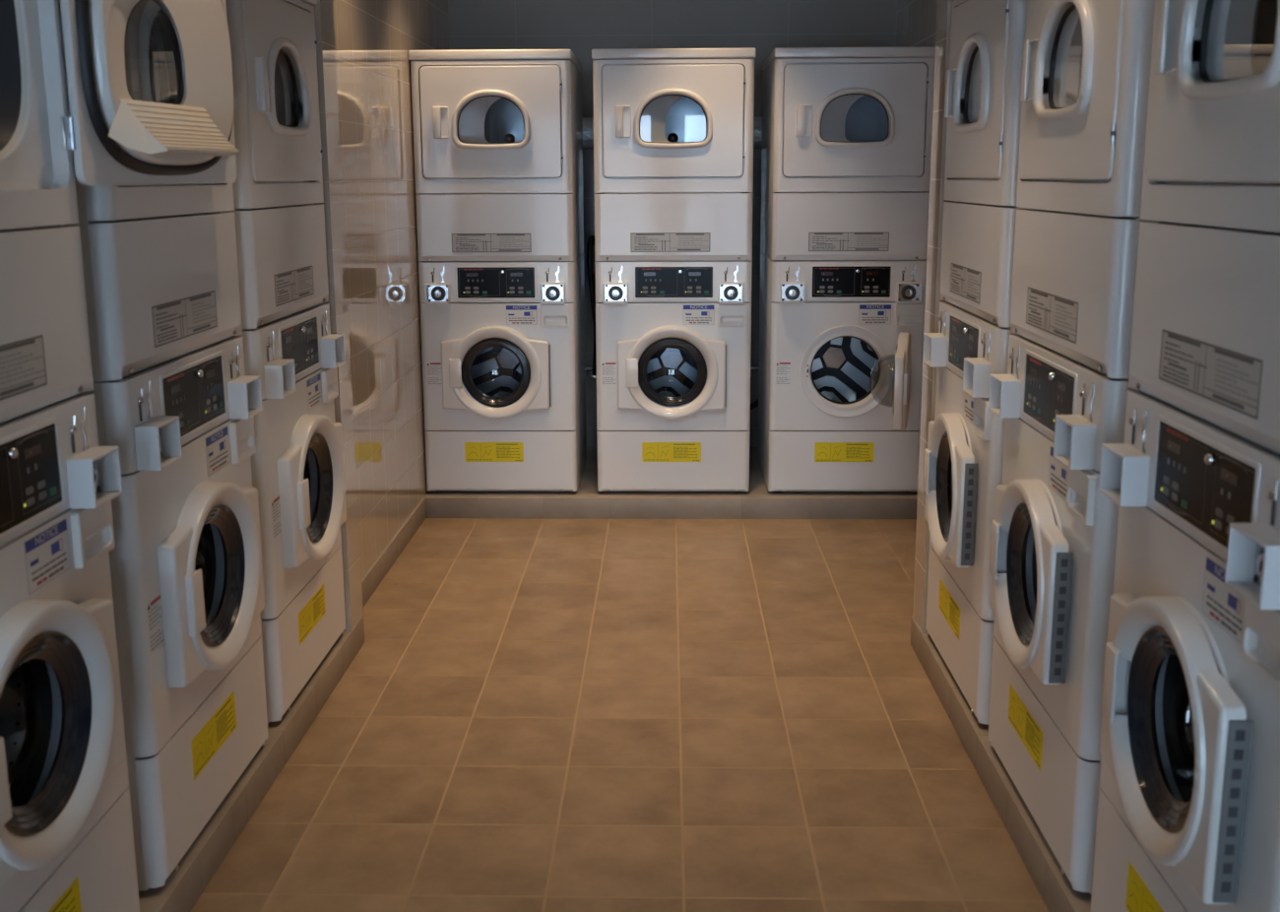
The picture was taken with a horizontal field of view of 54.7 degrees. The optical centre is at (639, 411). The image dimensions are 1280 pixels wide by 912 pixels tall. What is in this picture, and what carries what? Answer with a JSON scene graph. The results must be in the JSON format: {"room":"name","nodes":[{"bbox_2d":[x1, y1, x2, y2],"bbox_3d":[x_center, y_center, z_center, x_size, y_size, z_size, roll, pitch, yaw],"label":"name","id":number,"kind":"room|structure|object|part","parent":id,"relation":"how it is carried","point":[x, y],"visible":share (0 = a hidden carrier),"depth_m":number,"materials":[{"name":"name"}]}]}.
{"room":"laundry","nodes":[
{"label":"laundry","id":0,"kind":"room"},
{"bbox_2d":[332,0,448,578],"bbox_3d":[-1.384,-0.831,5.101,0.803,2.750,2.572,0,11,1],"label":"wall","id":1,"kind":"structure","parent":0,"point":[374,38],"depth_m":4.79,"materials":[{"name":"beige tile"}]},
{"bbox_2d":[138,615,364,911],"bbox_3d":[-1.327,0.956,2.836,0.779,0.095,2.548,0,11,1],"label":"plinth","id":2,"kind":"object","parent":1,"relation":"attached to","point":[180,891],"depth_m":2.98,"materials":[{"name":"tile"}]},
{"bbox_2d":[0,0,239,911],"bbox_3d":[-1.234,0.050,2.159,0.855,1.938,1.249,0,11,1],"label":"washing machine","id":3,"kind":"object","parent":2,"relation":"on","point":[67,844],"visible":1,"depth_m":2.07,"materials":[{"name":"white metal"}]},
{"bbox_3d":[-0.966,0.115,1.883,0.003,0.149,0.354,0,11,1],"label":"display panel","id":4,"kind":"part","parent":3,"relation":"part of","materials":[{"name":"black plastic"}]},
{"bbox_3d":[-0.990,-0.533,1.757,0.038,0.551,0.683,0,11,1],"label":"dryer panel","id":5,"kind":"part","parent":3,"relation":"part of","materials":[{"name":"white metal"}]},
{"bbox_3d":[-0.988,-0.117,1.837,0.038,0.287,0.683,0,11,1],"label":"dryer panel","id":6,"kind":"part","parent":3,"relation":"part of","materials":[{"name":"white metal"}]},
{"bbox_2d":[0,393,128,911],"bbox_3d":[-1.289,0.537,1.969,0.754,1.035,0.683,0,11,1],"label":"washer","id":7,"kind":"object","parent":3,"relation":"in","point":[64,780],"depth_m":2.07,"materials":[{"name":"white metal"}]},
{"bbox_3d":[-0.956,-0.468,2.082,0.008,0.053,0.054,0,11,1],"label":"hinge plate","id":8,"kind":"part","parent":3,"relation":"part of","materials":[{"name":"silver metal"}]},
{"bbox_3d":[-0.982,0.902,2.033,0.042,0.277,0.683,0,11,1],"label":"kick panel","id":9,"kind":"part","parent":3,"relation":"part of","materials":[{"name":"white metal"}]},
{"bbox_3d":[-0.956,0.112,2.135,0.009,0.077,0.097,0,11,1],"label":"plate","id":10,"kind":"part","parent":3,"relation":"part of","materials":[{"name":"silver metal"}]},
{"bbox_3d":[-0.916,-0.668,2.347,0.016,0.466,0.597,1,11,7],"label":"dryer door","id":11,"kind":"part","parent":3,"relation":"part of","materials":[{"name":"white metal"}]},
{"bbox_2d":[59,0,268,890],"bbox_3d":[-1.274,-0.043,2.647,0.754,1.938,0.689,0,11,1],"label":"washing machine","id":12,"kind":"object","parent":2,"relation":"on","point":[172,390],"visible":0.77,"depth_m":2.52,"materials":[{"name":"white metal"}]},
{"bbox_3d":[-0.945,-0.660,2.302,0.021,0.136,0.067,0,11,1],"label":"door handle","id":13,"kind":"part","parent":12,"relation":"part of","materials":[{"name":"white plastic"}]},
{"bbox_3d":[-0.958,-0.700,2.511,0.016,0.466,0.597,0,11,1],"label":"dryer door","id":14,"kind":"part","parent":12,"relation":"part of","materials":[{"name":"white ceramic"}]},
{"bbox_3d":[-0.973,-0.680,2.518,0.038,0.551,0.683,0,11,1],"label":"dryer panel","id":15,"kind":"part","parent":12,"relation":"part of","materials":[{"name":"white metal"}]},
{"bbox_3d":[-0.950,0.061,2.403,0.009,0.077,0.097,0,11,1],"label":"plate","id":16,"kind":"part","parent":12,"relation":"part of","materials":[{"name":"silver metal"}]},
{"bbox_3d":[-0.971,-0.263,2.598,0.038,0.287,0.683,0,11,1],"label":"dryer panel","id":17,"kind":"part","parent":12,"relation":"part of","materials":[{"name":"white metal"}]},
{"bbox_2d":[84,336,264,890],"bbox_3d":[-1.272,0.390,2.730,0.754,1.035,0.683,0,11,1],"label":"washer","id":18,"kind":"object","parent":12,"relation":"in","point":[186,563],"depth_m":2.55,"materials":[{"name":"white metal"}]},
{"bbox_3d":[-0.949,-0.032,2.644,0.003,0.149,0.354,0,11,1],"label":"display panel","id":19,"kind":"part","parent":12,"relation":"part of","materials":[{"name":"black plastic"}]},
{"bbox_3d":[-0.964,0.756,2.793,0.042,0.277,0.683,0,11,1],"label":"kick panel","id":20,"kind":"part","parent":12,"relation":"part of","materials":[{"name":"white metal"}]},
{"bbox_2d":[221,0,346,723],"bbox_3d":[-1.257,-0.188,3.401,0.754,1.938,0.689,0,11,1],"label":"washing machine","id":21,"kind":"object","parent":2,"relation":"on","point":[297,465],"visible":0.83,"depth_m":3.27,"materials":[{"name":"white metal"}]},
{"bbox_3d":[-0.928,-0.805,3.056,0.021,0.136,0.067,0,11,1],"label":"door handle","id":22,"kind":"part","parent":21,"relation":"part of","materials":[{"name":"white plastic"}]},
{"bbox_3d":[-0.956,-0.825,3.272,0.038,0.551,0.683,0,11,1],"label":"dryer panel","id":23,"kind":"part","parent":21,"relation":"part of","materials":[{"name":"white metal"}]},
{"bbox_3d":[-0.941,-0.845,3.266,0.016,0.466,0.597,0,11,1],"label":"dryer door","id":24,"kind":"part","parent":21,"relation":"part of","materials":[{"name":"white metal"}]},
{"bbox_3d":[-0.954,-0.408,3.352,0.038,0.287,0.683,0,11,1],"label":"dryer panel","id":25,"kind":"part","parent":21,"relation":"part of","materials":[{"name":"white metal"}]},
{"bbox_2d":[235,304,346,723],"bbox_3d":[-1.255,0.245,3.485,0.754,1.035,0.683,0,11,1],"label":"washer","id":26,"kind":"object","parent":21,"relation":"in","point":[297,465],"depth_m":3.33,"materials":[{"name":"white metal"}]},
{"bbox_3d":[-0.932,-0.177,3.399,0.003,0.149,0.354,0,11,1],"label":"display panel","id":27,"kind":"part","parent":21,"relation":"part of","materials":[{"name":"black plastic"}]},
{"bbox_3d":[-0.947,0.611,3.548,0.042,0.277,0.683,0,11,1],"label":"kick panel","id":28,"kind":"part","parent":21,"relation":"part of","materials":[{"name":"white metal"}]},
{"bbox_2d":[313,0,363,631],"bbox_3d":[-1.367,-0.575,3.765,0.898,2.750,0.146,0,11,1],"label":"trim","id":29,"kind":"structure","parent":1,"relation":"attached to","point":[324,10],"depth_m":3.77,"materials":[{"name":"grey metal"}]},
{"bbox_2d":[361,498,425,607],"bbox_3d":[-0.984,0.574,4.814,0.010,0.095,1.495,0,11,1],"label":"baseboard","id":30,"kind":"structure","parent":1,"relation":"attached to","point":[372,578],"depth_m":4.87,"materials":[{"name":"tile"}]},
{"bbox_2d":[585,365,758,378],"bbox_3d":[0.164,-0.206,6.388,2.220,0.054,0.079,0,11,1],"label":"pipe","id":31,"kind":"object","parent":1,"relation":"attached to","point":[588,367],"visible":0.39,"depth_m":6.39,"materials":[{"name":"silver metal"}]},
{"bbox_2d":[586,235,596,375],"bbox_3d":[-0.225,-0.528,6.226,0.068,0.717,0.174,0,11,1],"label":"hose","id":32,"kind":"object","parent":31,"relation":"attached to","point":[591,275],"visible":0.59,"depth_m":6.13,"materials":[{"name":"black rubber"}]},
{"bbox_2d":[750,398,758,409],"bbox_3d":[0.567,-0.094,6.272,0.056,0.179,0.210,-4,11,-17],"label":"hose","id":33,"kind":"object","parent":31,"relation":"attached to","point":[754,404],"visible":0.18,"depth_m":6.23,"materials":[{"name":"black rubber"}]},
{"bbox_2d":[582,116,762,149],"bbox_3d":[0.152,-1.370,6.084,2.220,0.155,0.155,0,11,1],"label":"vent duct","id":34,"kind":"object","parent":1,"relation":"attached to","point":[588,123],"visible":0.06,"depth_m":6.02,"materials":[{"name":"silver metal"}]},
{"bbox_2d":[190,517,1049,911],"bbox_3d":[0.042,1.243,1.878,6.800,0.120,10.020,0,11,1],"label":"floor","id":35,"kind":"structure","parent":0,"point":[530,714],"depth_m":3.33,"materials":[{"name":"tile"}]},
{"bbox_2d":[448,0,897,446],"bbox_3d":[0.194,-1.088,6.402,3.900,2.750,0.150,0,11,1],"label":"wall","id":36,"kind":"structure","parent":0,"point":[581,27],"depth_m":6.17,"materials":[{"name":"grey paint"}]},
{"bbox_2d":[423,446,917,518],"bbox_3d":[0.157,0.331,6.052,2.235,0.095,1.075,0,11,1],"label":"plinth","id":37,"kind":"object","parent":36,"relation":"attached to","point":[587,502],"depth_m":5.53,"materials":[{"name":"concrete"}]},
{"bbox_2d":[408,49,586,492],"bbox_3d":[-0.623,-0.636,5.717,0.689,1.938,0.754,0,11,1],"label":"washing machine","id":38,"kind":"object","parent":37,"relation":"on","point":[498,133],"visible":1,"depth_m":5.40,"materials":[{"name":"white metal"}]},
{"bbox_3d":[-0.882,-0.518,5.410,0.097,0.077,0.009,0,11,1],"label":"plate","id":39,"kind":"part","parent":38,"relation":"part of","materials":[{"name":"silver metal"}]},
{"bbox_3d":[-0.848,-1.230,5.266,0.067,0.136,0.021,0,11,1],"label":"door handle","id":40,"kind":"part","parent":38,"relation":"part of","materials":[{"name":"white plastic"}]},
{"bbox_3d":[-0.635,-1.233,5.278,0.597,0.466,0.016,0,11,1],"label":"dryer door","id":41,"kind":"part","parent":38,"relation":"part of","materials":[{"name":"white metal"}]},
{"bbox_3d":[-0.633,-1.215,5.297,0.683,0.551,0.038,0,11,1],"label":"dryer panel","id":42,"kind":"part","parent":38,"relation":"part of","materials":[{"name":"white metal"}]},
{"bbox_3d":[-0.631,-0.799,5.377,0.683,0.287,0.038,0,11,1],"label":"dryer panel","id":43,"kind":"part","parent":38,"relation":"part of","materials":[{"name":"white metal"}]},
{"bbox_3d":[-0.628,-0.563,5.401,0.354,0.149,0.003,0,11,1],"label":"display panel","id":44,"kind":"part","parent":38,"relation":"part of","materials":[{"name":"black plastic"}]},
{"bbox_3d":[-0.626,0.221,5.571,0.683,0.277,0.042,0,11,1],"label":"kick panel","id":45,"kind":"part","parent":38,"relation":"part of","materials":[{"name":"white metal"}]},
{"bbox_2d":[418,252,586,491],"bbox_3d":[-0.621,-0.203,5.801,0.683,1.035,0.754,0,11,1],"label":"washer","id":46,"kind":"object","parent":38,"relation":"in","point":[503,350],"depth_m":5.47,"materials":[{"name":"white metal"}]},
{"bbox_3d":[-0.380,-0.518,5.399,0.097,0.077,0.009,0,11,1],"label":"plate","id":47,"kind":"part","parent":38,"relation":"part of","materials":[{"name":"silver metal"}]},
{"bbox_2d":[591,47,755,492],"bbox_3d":[0.153,-0.636,5.700,0.689,1.938,0.754,0,11,1],"label":"washing machine","id":48,"kind":"object","parent":37,"relation":"on","point":[673,127],"visible":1,"depth_m":5.38,"materials":[{"name":"white metal"}]},
{"bbox_3d":[-0.106,-0.518,5.393,0.097,0.077,0.009,0,11,1],"label":"plate","id":49,"kind":"part","parent":48,"relation":"part of","materials":[{"name":"silver metal"}]},
{"bbox_3d":[-0.073,-1.230,5.248,0.067,0.136,0.021,0,11,1],"label":"door handle","id":50,"kind":"part","parent":48,"relation":"part of","materials":[{"name":"white plastic"}]},
{"bbox_3d":[0.149,0.221,5.553,0.683,0.277,0.042,0,11,1],"label":"kick panel","id":51,"kind":"part","parent":48,"relation":"part of","materials":[{"name":"white metal"}]},
{"bbox_2d":[595,260,751,491],"bbox_3d":[0.154,-0.203,5.783,0.683,1.035,0.754,0,11,1],"label":"washer","id":52,"kind":"object","parent":48,"relation":"in","point":[673,338],"depth_m":5.45,"materials":[{"name":"white metal"}]},
{"bbox_3d":[0.143,-1.215,5.279,0.683,0.551,0.038,0,11,1],"label":"dryer panel","id":53,"kind":"part","parent":48,"relation":"part of","materials":[{"name":"white metal"}]},
{"bbox_3d":[0.141,-1.233,5.261,0.597,0.466,0.016,0,11,1],"label":"dryer door","id":54,"kind":"part","parent":48,"relation":"part of","materials":[{"name":"white metal"}]},
{"bbox_3d":[0.145,-0.799,5.359,0.683,0.287,0.038,0,11,1],"label":"dryer panel","id":55,"kind":"part","parent":48,"relation":"part of","materials":[{"name":"white metal"}]},
{"bbox_3d":[0.148,-0.563,5.384,0.354,0.149,0.003,0,11,1],"label":"display panel","id":56,"kind":"part","parent":48,"relation":"part of","materials":[{"name":"black plastic"}]},
{"bbox_3d":[0.396,-0.518,5.382,0.097,0.077,0.009,0,11,1],"label":"plate","id":57,"kind":"part","parent":48,"relation":"part of","materials":[{"name":"silver metal"}]},
{"bbox_2d":[757,46,935,492],"bbox_3d":[0.916,-0.595,5.468,0.689,1.938,1.190,0,11,1],"label":"washing machine","id":58,"kind":"object","parent":37,"relation":"on","point":[846,151],"visible":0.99,"depth_m":5.36,"materials":[{"name":"white metal"}]},
{"bbox_3d":[0.662,-0.518,5.376,0.097,0.077,0.009,0,11,1],"label":"plate","id":59,"kind":"part","parent":58,"relation":"part of","materials":[{"name":"silver metal"}]},
{"bbox_3d":[0.695,-1.230,5.231,0.067,0.136,0.021,0,11,1],"label":"door handle","id":60,"kind":"part","parent":58,"relation":"part of","materials":[{"name":"white plastic"}]},
{"bbox_2d":[757,251,926,490],"bbox_3d":[0.918,-0.162,5.552,0.683,1.035,1.190,0,11,1],"label":"washer","id":61,"kind":"object","parent":58,"relation":"in","point":[840,363],"depth_m":5.47,"materials":[{"name":"white metal"}]},
{"bbox_3d":[0.917,0.221,5.536,0.683,0.277,0.042,0,11,1],"label":"kick panel","id":62,"kind":"part","parent":58,"relation":"part of","materials":[{"name":"white metal"}]},
{"bbox_3d":[0.913,-0.799,5.342,0.683,0.287,0.038,0,11,1],"label":"dryer panel","id":63,"kind":"part","parent":58,"relation":"part of","materials":[{"name":"white metal"}]},
{"bbox_3d":[0.916,-0.563,5.366,0.354,0.149,0.003,0,11,1],"label":"display panel","id":64,"kind":"part","parent":58,"relation":"part of","materials":[{"name":"black plastic"}]},
{"bbox_3d":[0.911,-1.215,5.262,0.683,0.551,0.038,0,11,1],"label":"dryer panel","id":65,"kind":"part","parent":58,"relation":"part of","materials":[{"name":"white metal"}]},
{"bbox_3d":[0.908,-1.233,5.243,0.597,0.466,0.016,0,11,1],"label":"dryer door","id":66,"kind":"part","parent":58,"relation":"part of","materials":[{"name":"white metal"}]},
{"bbox_3d":[1.163,-0.518,5.364,0.097,0.077,0.009,0,11,1],"label":"plate","id":67,"kind":"part","parent":58,"relation":"part of","materials":[{"name":"silver metal"}]},
{"bbox_2d":[896,0,937,47],"bbox_3d":[1.683,-0.833,5.037,0.862,2.750,2.560,0,11,1],"label":"wall","id":68,"kind":"structure","parent":0,"point":[916,19],"depth_m":5.65,"materials":[{"name":"grey paint"}]},
{"bbox_2d":[912,0,954,632],"bbox_3d":[1.484,-0.577,3.712,1.200,2.750,0.148,0,11,1],"label":"trim","id":69,"kind":"structure","parent":68,"relation":"attached to","point":[943,8],"depth_m":3.73,"materials":[{"name":"grey metal"}]},
{"bbox_2d":[910,616,1091,911],"bbox_3d":[1.246,0.955,2.783,0.775,0.095,2.558,0,11,1],"label":"plinth","id":70,"kind":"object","parent":68,"relation":"attached to","point":[1056,889],"depth_m":2.96,"materials":[{"name":"concrete"}]},
{"bbox_2d":[923,0,1028,724],"bbox_3d":[1.202,-0.190,3.354,0.754,1.938,0.689,0,11,1],"label":"washing machine","id":71,"kind":"object","parent":70,"relation":"on","point":[964,452],"visible":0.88,"depth_m":3.23,"materials":[{"name":"white metal"}]},
{"bbox_3d":[0.867,-0.888,3.446,0.021,0.136,0.067,0,11,1],"label":"door handle","id":72,"kind":"part","parent":71,"relation":"part of","materials":[{"name":"white plastic"}]},
{"bbox_3d":[0.899,0.609,3.515,0.042,0.277,0.683,0,11,1],"label":"kick panel","id":73,"kind":"part","parent":71,"relation":"part of","materials":[{"name":"white metal"}]},
{"bbox_3d":[0.877,-0.177,3.361,0.003,0.149,0.354,0,11,1],"label":"display panel","id":74,"kind":"part","parent":71,"relation":"part of","materials":[{"name":"black plastic"}]},
{"bbox_2d":[923,303,1016,622],"bbox_3d":[1.204,0.243,3.437,0.754,1.035,0.683,0,11,1],"label":"washer","id":75,"kind":"object","parent":71,"relation":"in","point":[964,452],"depth_m":3.28,"materials":[{"name":"white metal"}]},
{"bbox_3d":[0.880,-0.847,3.237,0.016,0.466,0.597,0,11,1],"label":"dryer door","id":76,"kind":"part","parent":71,"relation":"part of","materials":[{"name":"white metal"}]},
{"bbox_3d":[0.897,-0.410,3.319,0.038,0.287,0.683,0,11,1],"label":"dryer panel","id":77,"kind":"part","parent":71,"relation":"part of","materials":[{"name":"white metal"}]},
{"bbox_3d":[0.895,-0.826,3.239,0.038,0.551,0.683,0,11,1],"label":"dryer panel","id":78,"kind":"part","parent":71,"relation":"part of","materials":[{"name":"white metal"}]},
{"bbox_2d":[988,0,1155,895],"bbox_3d":[1.185,-0.046,2.605,0.754,1.938,0.689,0,11,1],"label":"washing machine","id":79,"kind":"object","parent":70,"relation":"on","point":[1062,394],"visible":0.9,"depth_m":2.48,"materials":[{"name":"white metal"}]},
{"bbox_3d":[0.850,-0.744,2.697,0.021,0.136,0.067,0,11,1],"label":"door handle","id":80,"kind":"part","parent":79,"relation":"part of","materials":[{"name":"white plastic"}]},
{"bbox_3d":[0.882,0.753,2.765,0.042,0.277,0.683,0,11,1],"label":"kick panel","id":81,"kind":"part","parent":79,"relation":"part of","materials":[{"name":"white metal"}]},
{"bbox_3d":[0.861,-0.033,2.612,0.003,0.149,0.354,0,11,1],"label":"display panel","id":82,"kind":"part","parent":79,"relation":"part of","materials":[{"name":"black plastic"}]},
{"bbox_2d":[989,335,1136,895],"bbox_3d":[1.187,0.388,2.688,0.754,1.035,0.683,0,11,1],"label":"washer","id":83,"kind":"object","parent":79,"relation":"in","point":[1055,533],"depth_m":2.52,"materials":[{"name":"white metal"}]},
{"bbox_3d":[0.863,-0.703,2.488,0.016,0.466,0.597,0,11,1],"label":"dryer door","id":84,"kind":"part","parent":79,"relation":"part of","materials":[{"name":"white metal"}]},
{"bbox_3d":[0.880,-0.266,2.570,0.038,0.287,0.683,0,11,1],"label":"dryer panel","id":85,"kind":"part","parent":79,"relation":"part of","materials":[{"name":"white metal"}]},
{"bbox_3d":[0.878,-0.682,2.490,0.038,0.551,0.683,0,11,1],"label":"dryer panel","id":86,"kind":"part","parent":79,"relation":"part of","materials":[{"name":"white metal"}]},
{"bbox_2d":[1089,0,1279,911],"bbox_3d":[1.168,0.098,1.855,0.754,1.938,0.689,0,11,1],"label":"washing machine","id":87,"kind":"object","parent":70,"relation":"on","point":[1188,814],"visible":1,"depth_m":1.86,"materials":[{"name":"white metal"}]},
{"bbox_3d":[0.866,0.898,2.015,0.042,0.277,0.683,0,11,1],"label":"kick panel","id":88,"kind":"part","parent":87,"relation":"part of","materials":[{"name":"white metal"}]},
{"bbox_3d":[0.834,-0.599,1.947,0.021,0.136,0.067,0,11,1],"label":"door handle","id":89,"kind":"part","parent":87,"relation":"part of","materials":[{"name":"white plastic"}]},
{"bbox_2d":[1099,391,1279,911],"bbox_3d":[1.170,0.532,1.938,0.754,1.035,0.683,0,11,1],"label":"washer","id":90,"kind":"object","parent":87,"relation":"in","point":[1189,741],"depth_m":1.87,"materials":[{"name":"white metal"}]},
{"bbox_3d":[0.863,-0.122,1.819,0.038,0.287,0.683,0,11,1],"label":"dryer panel","id":91,"kind":"part","parent":87,"relation":"part of","materials":[{"name":"white metal"}]},
{"bbox_3d":[0.844,0.111,1.862,0.003,0.149,0.354,0,11,1],"label":"display panel","id":92,"kind":"part","parent":87,"relation":"part of","materials":[{"name":"black plastic"}]},
{"bbox_3d":[0.861,-0.538,1.740,0.038,0.551,0.683,0,11,1],"label":"dryer panel","id":93,"kind":"part","parent":87,"relation":"part of","materials":[{"name":"white metal"}]},
{"bbox_3d":[0.846,-0.559,1.738,0.016,0.466,0.597,0,11,1],"label":"dryer door","id":94,"kind":"part","parent":87,"relation":"part of","materials":[{"name":"white metal"}]},
{"bbox_3d":[0.834,0.202,1.628,0.009,0.077,0.097,0,11,1],"label":"plate","id":95,"kind":"part","parent":87,"relation":"part of","materials":[{"name":"silver metal"}]}
]}

